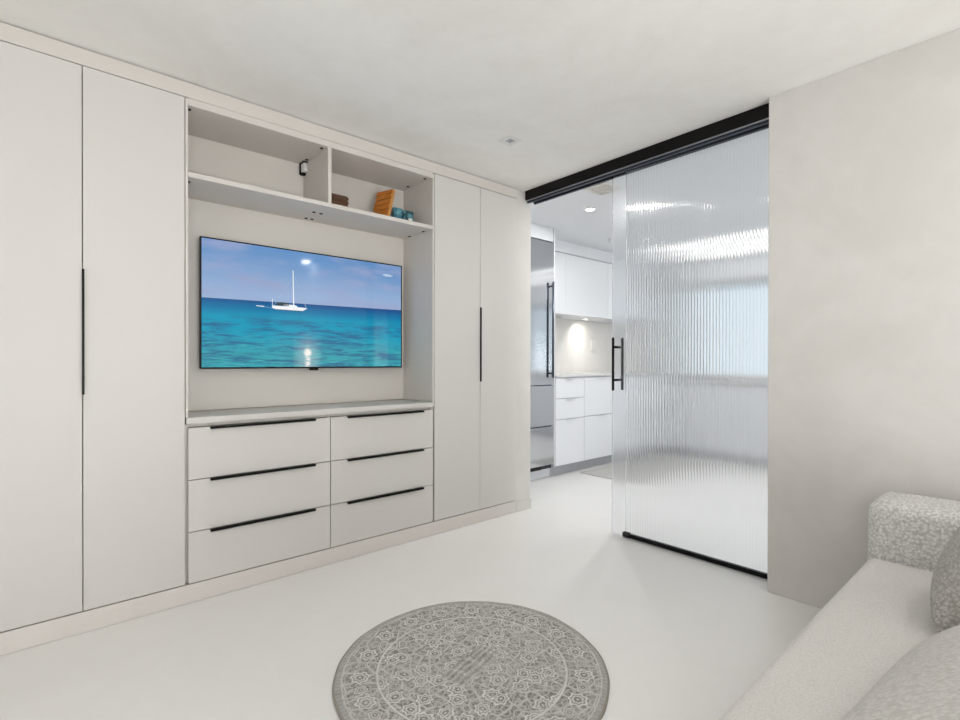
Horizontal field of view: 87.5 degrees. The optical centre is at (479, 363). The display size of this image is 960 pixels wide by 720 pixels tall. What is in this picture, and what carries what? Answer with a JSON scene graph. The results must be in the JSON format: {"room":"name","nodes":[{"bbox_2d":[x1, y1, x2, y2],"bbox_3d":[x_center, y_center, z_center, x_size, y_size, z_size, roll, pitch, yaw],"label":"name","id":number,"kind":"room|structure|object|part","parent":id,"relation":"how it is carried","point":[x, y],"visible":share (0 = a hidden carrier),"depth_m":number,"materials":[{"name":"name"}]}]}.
{"room":"living room","nodes":[
{"label":"living room","id":0,"kind":"room"},
{"bbox_2d":[199,399,399,410],"bbox_3d":[-1.844,-0.089,2.208,4.832,2.245,0.136,0,0,-41],"label":"wall","id":1,"kind":"structure","parent":0,"point":[396,399],"depth_m":2.81,"materials":[{"name":"grey paint"}]},
{"bbox_2d":[0,462,820,719],"bbox_3d":[0.905,1.093,1.760,8.372,0.110,5.952,0,0,-41],"label":"floor","id":2,"kind":"structure","parent":0,"point":[677,636],"depth_m":1.97,"materials":[{"name":"plastic"}]},
{"bbox_2d":[0,41,184,631],"bbox_3d":[-1.629,-0.095,2.045,0.686,2.089,0.351,0,0,-41],"label":"wardrobe","id":3,"kind":"object","parent":2,"relation":"on","point":[92,162],"visible":1,"depth_m":1.93,"materials":[{"name":"grey wood"}]},
{"bbox_3d":[-1.656,-0.095,1.815,0.340,2.088,0.018,0,0,-41],"label":"door","id":4,"kind":"part","parent":3,"relation":"part of","materials":[{"name":"white laminate"}]},
{"bbox_3d":[-1.516,-0.122,1.917,0.008,0.481,0.011,0,0,-41],"label":"handle","id":5,"kind":"part","parent":3,"relation":"part of","materials":[{"name":"black metal"}]},
{"bbox_3d":[-1.398,-0.096,2.041,0.342,2.088,0.018,0,0,-41],"label":"door","id":6,"kind":"part","parent":3,"relation":"part of","materials":[{"name":"white laminate"}]},
{"bbox_2d":[0,500,515,655],"bbox_3d":[-0.773,0.992,2.602,2.705,0.080,0.026,0,0,-41],"label":"plinth","id":7,"kind":"object","parent":2,"relation":"on","point":[28,636],"visible":0.8,"depth_m":2.23,"materials":[{"name":"white"}]},
{"bbox_2d":[185,407,432,583],"bbox_3d":[-0.875,0.605,2.705,1.312,0.686,0.359,0,0,-41],"label":"chest","id":8,"kind":"object","parent":2,"relation":"on","point":[258,492],"visible":0.91,"depth_m":2.48,"materials":[{"name":"grey wood"}]},
{"bbox_3d":[-1.018,0.389,2.376,0.643,0.224,0.018,0,0,-41],"label":"drawer","id":9,"kind":"part","parent":8,"relation":"part of","materials":[{"name":"white laminate"}]},
{"bbox_3d":[-1.018,0.615,2.377,0.643,0.222,0.018,0,0,-41],"label":"drawer","id":10,"kind":"part","parent":8,"relation":"part of","materials":[{"name":"white laminate"}]},
{"bbox_3d":[-1.019,0.838,2.378,0.643,0.218,0.018,0,0,-41],"label":"drawer","id":11,"kind":"part","parent":8,"relation":"part of","materials":[{"name":"white laminate"}]},
{"bbox_3d":[-1.006,0.281,2.362,0.478,0.010,0.018,0,0,-41],"label":"handle","id":12,"kind":"part","parent":8,"relation":"part of","materials":[{"name":"black metal"}]},
{"bbox_3d":[-1.006,0.508,2.362,0.478,0.010,0.018,0,0,-41],"label":"handle","id":13,"kind":"part","parent":8,"relation":"part of","materials":[{"name":"black metal"}]},
{"bbox_3d":[-1.007,0.733,2.363,0.478,0.010,0.018,0,0,-41],"label":"handle","id":14,"kind":"part","parent":8,"relation":"part of","materials":[{"name":"black metal"}]},
{"bbox_2d":[185,399,433,423],"bbox_3d":[-0.875,0.245,2.705,1.306,0.028,0.322,0,0,-41],"label":"countertop","id":15,"kind":"structure","parent":8,"relation":"on","point":[225,415],"depth_m":2.55,"materials":[{"name":"white laminate"}]},
{"bbox_2d":[185,98,433,417],"bbox_3d":[-0.880,-0.457,2.709,1.312,1.374,0.340,0,0,-41],"label":"shelf unit","id":16,"kind":"object","parent":15,"relation":"on","point":[243,181],"visible":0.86,"depth_m":2.71,"materials":[{"name":"grey wood"}]},
{"bbox_3d":[-1.369,-0.454,2.280,0.011,1.371,0.338,0,0,-41],"label":"panel","id":17,"kind":"part","parent":16,"relation":"part of","materials":[{"name":"grey"}]},
{"bbox_2d":[199,236,401,369],"bbox_3d":[-0.941,-0.290,2.816,1.137,0.652,0.065,0,0,-41],"label":"television","id":18,"kind":"object","parent":16,"relation":"attached to","point":[261,306],"visible":1,"depth_m":2.71,"materials":[{"name":"black glass"}]},
{"bbox_3d":[-0.929,-0.296,2.802,1.137,0.641,0.019,0,0,-41],"label":"casing","id":19,"kind":"part","parent":18,"relation":"part of","materials":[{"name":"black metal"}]},
{"bbox_2d":[299,161,307,175],"bbox_3d":[-0.975,-1.079,2.774,0.028,0.066,0.055,0,0,-41],"label":"sensor","id":20,"kind":"object","parent":16,"relation":"attached to","point":[303,165],"visible":1,"depth_m":2.77,"materials":[{"name":"white plastic"}]},
{"bbox_3d":[-0.874,-1.128,2.701,1.291,0.031,0.321,0,0,-41],"label":"panel","id":21,"kind":"part","parent":16,"relation":"part of","materials":[{"name":"grey"}]},
{"bbox_3d":[-0.874,-0.816,2.701,1.290,0.022,0.322,0,0,-41],"label":"shelf","id":22,"kind":"part","parent":16,"relation":"part of","materials":[{"name":"grey"}]},
{"bbox_2d":[332,193,348,206],"bbox_3d":[-0.784,-0.866,2.725,0.101,0.078,0.111,0,0,-41],"label":"wooden box","id":23,"kind":"object","parent":16,"relation":"on","point":[337,199],"visible":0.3,"depth_m":2.69,"materials":[{"name":"brown wood"}]},
{"bbox_2d":[373,189,394,215],"bbox_3d":[-0.568,-0.926,2.947,0.126,0.191,0.078,0,0,32],"label":"board","id":24,"kind":"object","parent":16,"relation":"on","point":[384,200],"visible":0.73,"depth_m":2.93,"materials":[{"name":"brown wood"}]},
{"bbox_2d":[390,207,401,218],"bbox_3d":[-0.514,-0.877,3.014,0.057,0.099,0.086,0,0,-41],"label":"box","id":25,"kind":"object","parent":16,"relation":"on","point":[395,212],"visible":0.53,"depth_m":2.98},
{"bbox_3d":[-0.514,-0.916,3.014,0.057,0.021,0.086,0,0,-41],"label":"lid","id":26,"kind":"part","parent":25,"relation":"part of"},
{"bbox_2d":[402,210,412,220],"bbox_3d":[-0.457,-0.875,3.057,0.070,0.094,0.085,0,0,-41],"label":"box","id":27,"kind":"object","parent":16,"relation":"on","point":[407,215],"visible":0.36,"depth_m":3.02,"materials":[{"name":"teal"}]},
{"bbox_3d":[-0.391,-0.456,3.138,0.011,1.371,0.338,0,0,-41],"label":"panel","id":28,"kind":"part","parent":16,"relation":"part of","materials":[{"name":"grey"}]},
{"bbox_3d":[-0.531,0.614,2.805,0.646,0.222,0.018,0,0,-41],"label":"drawer","id":29,"kind":"part","parent":8,"relation":"part of","materials":[{"name":"white laminate"}]},
{"bbox_3d":[-0.531,0.388,2.804,0.646,0.224,0.018,0,0,-41],"label":"drawer","id":30,"kind":"part","parent":8,"relation":"part of","materials":[{"name":"white laminate"}]},
{"bbox_3d":[-0.531,0.837,2.805,0.646,0.218,0.018,0,0,-41],"label":"drawer","id":31,"kind":"part","parent":8,"relation":"part of","materials":[{"name":"white laminate"}]},
{"bbox_3d":[-0.514,0.280,2.793,0.485,0.010,0.018,0,0,-41],"label":"handle","id":32,"kind":"part","parent":8,"relation":"part of","materials":[{"name":"black metal"}]},
{"bbox_3d":[-0.515,0.507,2.794,0.485,0.010,0.018,0,0,-41],"label":"handle","id":33,"kind":"part","parent":8,"relation":"part of","materials":[{"name":"black metal"}]},
{"bbox_3d":[-0.515,0.732,2.795,0.485,0.010,0.018,0,0,-41],"label":"handle","id":34,"kind":"part","parent":8,"relation":"part of","materials":[{"name":"black metal"}]},
{"bbox_2d":[407,174,516,520],"bbox_3d":[-0.118,-0.098,3.370,0.701,2.089,0.351,0,0,-41],"label":"wardrobe","id":35,"kind":"object","parent":2,"relation":"on","point":[474,409],"visible":0.76,"depth_m":3.22,"materials":[{"name":"grey"}]},
{"bbox_3d":[-0.142,-0.098,3.142,0.363,2.088,0.018,0,0,-41],"label":"door","id":36,"kind":"part","parent":35,"relation":"part of","materials":[{"name":"white laminate"}]},
{"bbox_3d":[0.006,-0.125,3.253,0.008,0.481,0.011,0,0,-41],"label":"handle","id":37,"kind":"part","parent":35,"relation":"part of","materials":[{"name":"black metal"}]},
{"bbox_3d":[0.121,-0.098,3.374,0.333,2.088,0.018,0,0,-41],"label":"door","id":38,"kind":"part","parent":35,"relation":"part of","materials":[{"name":"white laminate"}]},
{"bbox_2d":[332,601,609,719],"bbox_3d":[-0.024,1.033,1.716,0.917,0.008,0.915,0,0,-41],"label":"round rug","id":39,"kind":"object","parent":2,"relation":"on","point":[464,660],"visible":1,"depth_m":1.69,"materials":[{"name":"grey fabric"}]},
{"bbox_2d":[530,238,554,480],"bbox_3d":[0.181,-0.028,4.454,0.837,2.107,0.654,0,0,-41],"label":"refrigerator","id":40,"kind":"object","parent":2,"relation":"on","point":[542,252],"visible":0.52,"depth_m":4.39,"materials":[{"name":"grey metal"}]},
{"bbox_2d":[531,222,552,241],"bbox_3d":[0.338,-1.154,4.239,0.828,0.122,0.026,0,0,-41],"label":"trim","id":41,"kind":"structure","parent":40,"relation":"on","point":[540,232],"depth_m":4.41,"materials":[{"name":"white"}]},
{"bbox_3d":[0.349,0.730,4.243,0.810,0.336,0.026,0,0,-41],"label":"drawer","id":42,"kind":"part","parent":40,"relation":"part of","materials":[{"name":"silver metal"}]},
{"bbox_3d":[0.349,0.375,4.242,0.810,0.352,0.026,0,0,-41],"label":"drawer","id":43,"kind":"part","parent":40,"relation":"part of","materials":[{"name":"silver metal"}]},
{"bbox_3d":[0.350,-0.445,4.239,0.810,1.266,0.026,0,0,-41],"label":"door","id":44,"kind":"part","parent":40,"relation":"part of","materials":[{"name":"silver metal"}]},
{"bbox_3d":[0.640,-0.301,4.448,0.020,0.846,0.042,0,0,-41],"label":"handle","id":45,"kind":"part","parent":40,"relation":"part of","materials":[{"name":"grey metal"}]},
{"bbox_2d":[550,377,583,475],"bbox_3d":[0.641,0.574,4.879,0.421,0.902,0.627,0,0,-41],"label":"base cabinet","id":46,"kind":"object","parent":2,"relation":"on","point":[569,391],"visible":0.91,"depth_m":4.65,"materials":[{"name":"white"}]},
{"bbox_3d":[0.832,0.221,4.660,0.420,0.185,0.018,0,0,-41],"label":"drawer","id":47,"kind":"part","parent":46,"relation":"part of","materials":[{"name":"white paint"}]},
{"bbox_3d":[0.832,0.411,4.660,0.420,0.185,0.018,0,0,-41],"label":"drawer","id":48,"kind":"part","parent":46,"relation":"part of","materials":[{"name":"white paint"}]},
{"bbox_3d":[0.832,0.716,4.662,0.420,0.417,0.018,0,0,-41],"label":"drawer","id":49,"kind":"part","parent":46,"relation":"part of","materials":[{"name":"white paint"}]},
{"bbox_2d":[555,372,611,376],"bbox_3d":[1.380,0.110,5.528,2.392,0.019,0.624,0,0,-41],"label":"countertop","id":50,"kind":"structure","parent":46,"relation":"on","point":[581,374],"depth_m":4.91,"materials":[{"name":"stone"}]},
{"bbox_2d":[578,376,611,469],"bbox_3d":[1.011,0.573,5.204,0.559,0.902,0.627,0,0,-41],"label":"base cabinet","id":51,"kind":"object","parent":2,"relation":"on","point":[597,389],"visible":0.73,"depth_m":4.94,"materials":[{"name":"white"}]},
{"bbox_3d":[1.202,0.315,4.985,0.558,0.373,0.018,0,0,-41],"label":"drawer","id":52,"kind":"part","parent":51,"relation":"part of","materials":[{"name":"white paint"}]},
{"bbox_3d":[1.202,0.715,4.986,0.558,0.419,0.018,0,0,-41],"label":"drawer","id":53,"kind":"part","parent":51,"relation":"part of","materials":[{"name":"white paint"}]},
{"bbox_2d":[580,465,611,478],"bbox_3d":[1.647,1.024,4.926,1.334,0.008,0.626,0,0,-41],"label":"floor mat","id":54,"kind":"object","parent":2,"relation":"on","point":[604,472],"visible":0.24,"depth_m":4.71,"materials":[{"name":"white"}]},
{"bbox_2d":[719,491,959,719],"bbox_3d":[1.036,0.717,0.917,2.161,0.650,0.872,0,0,-41],"label":"sofa","id":55,"kind":"object","parent":2,"relation":"on","point":[883,611],"visible":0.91,"depth_m":1.27,"materials":[{"name":"beige fabric"}]},
{"bbox_2d":[719,559,935,719],"bbox_3d":[0.951,0.763,1.001,1.653,0.200,0.624,0,0,-41],"label":"seat cushion","id":56,"kind":"object","parent":55,"relation":"on","point":[883,612],"depth_m":1.18,"materials":[{"name":"beige fabric"}]},
{"bbox_2d":[841,625,959,719],"bbox_3d":[0.823,0.534,0.807,0.902,0.257,0.351,0,0,-34],"label":"pillow","id":57,"kind":"object","parent":55,"relation":"on","point":[924,684],"visible":1,"depth_m":0.81,"materials":[{"name":"fabric"}]},
{"bbox_3d":[1.742,0.734,1.550,0.265,0.509,0.852,0,0,-41],"label":"armrest","id":58,"kind":"part","parent":55,"relation":"part of","materials":[{"name":"beige fabric"}]},
{"bbox_2d":[930,526,959,633],"bbox_3d":[1.312,0.505,1.296,0.442,0.306,0.203,0,0,-41],"label":"pillow","id":59,"kind":"object","parent":55,"relation":"on","point":[945,583],"visible":0.86,"depth_m":1.22,"materials":[{"name":"grey fabric"}]},
{"bbox_2d":[0,0,959,252],"bbox_3d":[0.909,-1.262,1.752,8.372,0.110,5.952,0,0,-41],"label":"ceiling","id":60,"kind":"structure","parent":0,"point":[582,84],"depth_m":1.99,"materials":[{"name":"white paint"}]},
{"bbox_2d":[498,135,521,145],"bbox_3d":[0.163,-1.208,2.720,0.092,0.004,0.092,0,0,-41],"label":"recessed light","id":61,"kind":"object","parent":60,"relation":"in","point":[509,140],"visible":1,"depth_m":2.71,"materials":[{"name":"white plastic"}]},
{"bbox_2d":[555,239,611,263],"bbox_3d":[1.295,-1.160,5.622,2.392,0.118,0.364,0,0,-41],"label":"soffit","id":62,"kind":"structure","parent":60,"relation":"attached to","point":[561,246],"depth_m":5.17,"materials":[{"name":"white paint"}]},
{"bbox_2d":[584,207,595,210],"bbox_3d":[0.864,-1.211,3.938,0.091,0.006,0.091,0,0,-41],"label":"recessed light","id":63,"kind":"object","parent":60,"relation":"in","point":[589,208],"visible":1,"depth_m":3.94,"materials":[{"name":"white plastic"}]},
{"bbox_2d":[583,181,612,195],"bbox_3d":[0.853,-1.207,3.465,0.198,0.011,0.193,0,0,-41],"label":"ceiling vent","id":64,"kind":"object","parent":60,"relation":"in","point":[604,188],"visible":0.8,"depth_m":3.46,"materials":[{"name":"white plastic"}]},
{"bbox_2d":[525,103,768,204],"bbox_3d":[0.870,-1.169,2.955,0.107,0.082,1.585,0,0,-40],"label":"door track","id":65,"kind":"object","parent":60,"relation":"attached to","point":[757,117],"visible":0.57,"depth_m":2.78,"materials":[{"name":"black metal"}]},
{"bbox_3d":[0.899,-1.139,2.978,0.018,0.011,1.582,0,0,-40],"label":"guide rail","id":66,"kind":"part","parent":65,"relation":"part of","materials":[{"name":"grey metal"}]},
{"bbox_2d":[612,124,768,578],"bbox_3d":[1.147,-0.057,2.671,0.117,2.174,1.030,0,0,-41],"label":"door","id":67,"kind":"structure","parent":65,"relation":"attached to","point":[690,228],"depth_m":2.68,"materials":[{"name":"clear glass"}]},
{"bbox_3d":[0.832,0.002,3.030,0.117,0.316,0.016,0,0,-41],"label":"pull handle","id":68,"kind":"part","parent":67,"relation":"part of","materials":[{"name":"black metal"}]},
{"bbox_3d":[0.839,-0.060,3.022,0.009,2.169,0.096,0,0,-41],"label":"edge panel","id":69,"kind":"part","parent":67,"relation":"part of","materials":[{"name":"clear glass"}]},
{"bbox_3d":[1.179,-1.137,2.632,0.026,0.011,0.938,0,0,-41],"label":"rail","id":70,"kind":"part","parent":67,"relation":"part of","materials":[{"name":"grey metal"}]},
{"bbox_3d":[1.176,1.018,2.640,0.026,0.023,0.938,0,0,-41],"label":"rail","id":71,"kind":"part","parent":67,"relation":"part of","materials":[{"name":"black metal"}]},
{"bbox_2d":[516,189,530,501],"bbox_3d":[-0.059,-0.093,3.949,0.145,2.245,1.106,0,0,-41],"label":"wall","id":72,"kind":"structure","parent":0,"point":[523,297],"depth_m":3.53,"materials":[{"name":"white paint"}]},
{"bbox_2d":[0,22,516,197],"bbox_3d":[-0.767,-1.175,2.591,2.705,0.064,0.020,0,0,-41],"label":"trim","id":73,"kind":"structure","parent":72,"relation":"attached to","point":[10,34],"depth_m":2.23,"materials":[{"name":"grey"}]},
{"bbox_2d":[516,499,530,511],"bbox_3d":[0.309,0.996,3.536,0.149,0.068,0.005,0,0,-41],"label":"baseboard","id":74,"kind":"structure","parent":72,"relation":"attached to","point":[525,504],"depth_m":3.53,"materials":[{"name":"white wood"}]},
{"bbox_2d":[555,318,611,372],"bbox_3d":[0.810,-0.098,5.538,3.253,2.245,0.138,0,0,-41],"label":"wall","id":75,"kind":"structure","parent":0,"point":[573,354],"depth_m":5.76,"materials":[{"name":"white paint"}]},
{"bbox_2d":[533,228,554,466],"bbox_3d":[0.468,-0.145,4.736,0.014,2.144,0.613,0,0,-41],"label":"panel","id":76,"kind":"object","parent":75,"relation":"attached to","point":[552,465],"visible":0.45,"depth_m":4.50,"materials":[{"name":"white"}]},
{"bbox_2d":[555,252,565,314],"bbox_3d":[0.564,-0.790,4.968,0.426,0.600,0.383,0,0,-41],"label":"upper cabinet","id":77,"kind":"object","parent":75,"relation":"attached to","point":[560,258],"visible":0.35,"depth_m":4.91,"materials":[{"name":"white wood"}]},
{"bbox_2d":[555,254,607,319],"bbox_3d":[0.992,-0.791,5.344,0.711,0.600,0.383,0,0,-41],"label":"upper cabinet","id":78,"kind":"object","parent":75,"relation":"attached to","point":[586,279],"visible":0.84,"depth_m":5.20,"materials":[{"name":"white wood"}]},
{"bbox_2d":[591,340,595,351],"bbox_3d":[1.331,-0.209,5.893,0.092,0.138,0.013,0,0,-41],"label":"wall outlet","id":79,"kind":"object","parent":75,"relation":"attached to","point":[593,342],"visible":1,"depth_m":5.89,"materials":[{"name":"white plastic"}]},
{"bbox_2d":[581,263,611,322],"bbox_3d":[1.527,-0.791,5.812,0.707,0.600,0.383,0,0,-41],"label":"upper cabinet","id":80,"kind":"object","parent":75,"relation":"attached to","point":[609,320],"visible":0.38,"depth_m":5.47,"materials":[{"name":"white"}]},
{"bbox_3d":[1.647,-0.790,5.676,0.706,0.598,0.018,0,0,-41],"label":"door","id":81,"kind":"part","parent":80,"relation":"part of","materials":[{"name":"white paint"}]},
{"bbox_2d":[767,28,959,608],"bbox_3d":[2.319,-0.080,1.192,0.092,2.245,2.966,0,0,-41],"label":"wall","id":82,"kind":"structure","parent":0,"point":[864,269],"depth_m":2.03,"materials":[{"name":"white paint"}]}
]}

